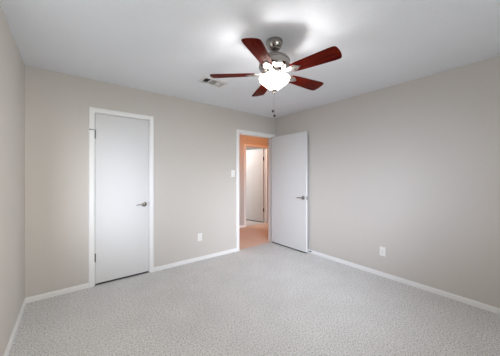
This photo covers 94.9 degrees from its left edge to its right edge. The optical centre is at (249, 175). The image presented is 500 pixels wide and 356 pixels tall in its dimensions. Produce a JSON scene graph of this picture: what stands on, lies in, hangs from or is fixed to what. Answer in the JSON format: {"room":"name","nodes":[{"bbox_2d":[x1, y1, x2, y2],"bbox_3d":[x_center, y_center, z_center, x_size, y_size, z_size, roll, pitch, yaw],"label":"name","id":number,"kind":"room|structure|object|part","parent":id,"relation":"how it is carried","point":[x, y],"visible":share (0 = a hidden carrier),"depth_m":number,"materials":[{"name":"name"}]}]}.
{"room":"empty bedroom","nodes":[
{"label":"empty bedroom","id":0,"kind":"room"},
{"bbox_2d":[0,6,24,355],"bbox_3d":[-1.166,0.090,0.796,0.120,2.440,4.100,0,0,-38],"label":"wall","id":1,"kind":"structure","parent":0,"point":[12,66],"depth_m":1.79,"materials":[{"name":"beige paint"}]},
{"bbox_2d":[3,298,25,355],"bbox_3d":[-1.114,1.282,0.837,0.012,0.055,3.860,0,0,-38],"label":"baseboard","id":2,"kind":"structure","parent":1,"relation":"attached to","point":[6,353],"depth_m":1.89,"materials":[{"name":"white paint"}]},
{"bbox_2d":[25,65,274,297],"bbox_3d":[-0.061,0.090,4.188,5.800,2.440,0.120,0,0,-38],"label":"wall","id":3,"kind":"structure","parent":0,"point":[195,142],"depth_m":2.81,"materials":[{"name":"beige paint"}]},
{"bbox_2d":[26,283,88,302],"bbox_3d":[-2.094,1.282,2.514,0.535,0.055,0.012,0,0,-38],"label":"baseboard","id":4,"kind":"structure","parent":3,"relation":"attached to","point":[82,286],"depth_m":2.50,"materials":[{"name":"white paint"}]},
{"bbox_2d":[89,113,148,284],"bbox_3d":[-1.631,0.283,2.908,0.668,2.042,0.144,0,0,-38],"label":"door","id":5,"kind":"structure","parent":3,"relation":"in","point":[121,143],"depth_m":2.90,"materials":[{"name":"white paint"}]},
{"bbox_2d":[89,107,153,287],"bbox_3d":[-1.636,0.253,2.955,0.730,2.115,0.150,0,0,-38],"label":"door frame","id":6,"kind":"structure","parent":3,"relation":"attached to","point":[92,110],"depth_m":2.71,"materials":[{"name":"white paint"}]},
{"bbox_2d":[154,248,236,271],"bbox_3d":[-0.770,1.282,3.549,1.365,0.055,0.012,0,0,-38],"label":"baseboard","id":7,"kind":"structure","parent":3,"relation":"attached to","point":[170,265],"depth_m":3.48,"materials":[{"name":"white paint"}]},
{"bbox_2d":[198,233,201,240],"bbox_3d":[-0.773,0.953,3.549,0.070,0.115,0.009,0,0,-38],"label":"outlet","id":8,"kind":"object","parent":3,"relation":"attached to","point":[199,234],"visible":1,"depth_m":3.55,"materials":[{"name":"white plastic"}]},
{"bbox_2d":[236,129,274,250],"bbox_3d":[0.092,0.253,4.308,0.929,2.115,0.150,0,0,-38],"label":"door frame","id":9,"kind":"structure","parent":3,"relation":"attached to","point":[238,131],"depth_m":4.32,"materials":[{"name":"white paint"}]},
{"bbox_3d":[0.051,0.253,4.361,0.929,2.115,0.015,0,0,-38],"label":"casing","id":10,"kind":"part","parent":9,"relation":"part of","materials":[{"name":"white paint"}]},
{"bbox_2d":[272,131,307,252],"bbox_3d":[0.694,0.283,4.168,0.144,2.042,0.848,0,0,-39],"label":"door","id":11,"kind":"structure","parent":9,"relation":"attached to","point":[289,152],"depth_m":4.10,"materials":[{"name":"white paint"}]},
{"bbox_2d":[0,0,499,117],"bbox_3d":[-0.146,-1.190,4.134,6.000,0.120,8.260,0,0,-38],"label":"ceiling","id":12,"kind":"structure","parent":0,"point":[165,47],"depth_m":1.92,"materials":[{"name":"white paint"}]},
{"bbox_2d":[197,76,227,87],"bbox_3d":[-0.447,-1.226,2.775,0.320,0.209,0.200,0,0,-38],"label":"ceiling vent","id":13,"kind":"object","parent":12,"relation":"in","point":[210,81],"visible":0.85,"depth_m":2.78,"materials":[{"name":"white metal"}]},
{"bbox_2d":[210,36,341,116],"bbox_3d":[0.234,-0.812,1.940,1.041,0.636,1.053,0,0,-38],"label":"ceiling fan","id":14,"kind":"object","parent":12,"relation":"hanging from","point":[274,65],"visible":1,"depth_m":1.84,"materials":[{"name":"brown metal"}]},
{"bbox_3d":[-0.149,-0.854,1.964,0.382,0.006,0.138,0,12,4],"label":"blade","id":15,"kind":"part","parent":14,"relation":"part of","materials":[{"name":"brown wood"}]},
{"bbox_3d":[0.070,-0.854,1.607,0.138,0.006,0.382,13,5,22],"label":"blade","id":16,"kind":"part","parent":14,"relation":"part of","materials":[{"name":"brown wood"}]},
{"bbox_3d":[0.123,-0.854,2.282,0.138,0.006,0.382,-12,3,-13],"label":"blade","id":17,"kind":"part","parent":14,"relation":"part of","materials":[{"name":"brown wood"}]},
{"bbox_3d":[0.206,-0.775,1.936,0.255,0.111,0.255,0,0,-38],"label":"lamp shade","id":18,"kind":"part","parent":14,"relation":"part of","materials":[{"name":"white glass"}]},
{"bbox_3d":[0.509,-0.854,2.122,0.382,0.006,0.138,0,-12,-32],"label":"blade","id":19,"kind":"part","parent":14,"relation":"part of","materials":[{"name":"brown wood"}]},
{"bbox_3d":[0.477,-0.854,1.705,0.382,0.006,0.138,0,-12,40],"label":"blade","id":20,"kind":"part","parent":14,"relation":"part of","materials":[{"name":"brown wood"}]},
{"bbox_2d":[239,134,267,225],"bbox_3d":[-0.143,0.090,5.900,3.820,2.440,0.120,0,0,-38],"label":"wall","id":21,"kind":"structure","parent":0,"point":[243,139],"depth_m":5.79,"materials":[{"name":"beige orange-peach paint"}]},
{"bbox_2d":[246,149,263,221],"bbox_3d":[0.097,0.283,6.595,0.722,2.042,0.144,0,0,38],"label":"door","id":22,"kind":"structure","parent":21,"relation":"in","point":[254,159],"depth_m":6.53,"materials":[{"name":"white paint"}]},
{"bbox_2d":[244,144,267,226],"bbox_3d":[0.143,0.253,6.124,0.841,2.115,0.150,0,0,-38],"label":"door frame","id":23,"kind":"structure","parent":21,"relation":"attached to","point":[265,148],"depth_m":6.29,"materials":[{"name":"white paint"}]},
{"bbox_2d":[8,220,499,355],"bbox_3d":[-0.146,1.370,4.134,6.000,0.120,8.260,0,0,-38],"label":"floor","id":24,"kind":"structure","parent":0,"point":[267,299],"depth_m":2.15,"materials":[{"name":"grey carpet"}]},
{"bbox_2d":[275,56,499,307],"bbox_3d":[1.771,0.090,3.018,0.120,2.440,3.980,0,0,-38],"label":"wall","id":25,"kind":"structure","parent":0,"point":[410,169],"depth_m":2.70,"materials":[{"name":"beige paint"}]},
{"bbox_2d":[380,247,384,255],"bbox_3d":[1.719,0.986,2.979,0.009,0.115,0.070,0,0,-38],"label":"outlet","id":26,"kind":"object","parent":25,"relation":"attached to","point":[382,249],"visible":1,"depth_m":2.98,"materials":[{"name":"white plastic"}]},
{"bbox_2d":[307,249,499,314],"bbox_3d":[1.682,1.282,3.024,0.012,0.055,3.860,0,0,-38],"label":"baseboard","id":27,"kind":"structure","parent":25,"relation":"attached to","point":[490,308],"depth_m":2.67,"materials":[{"name":"white paint"}]}
]}

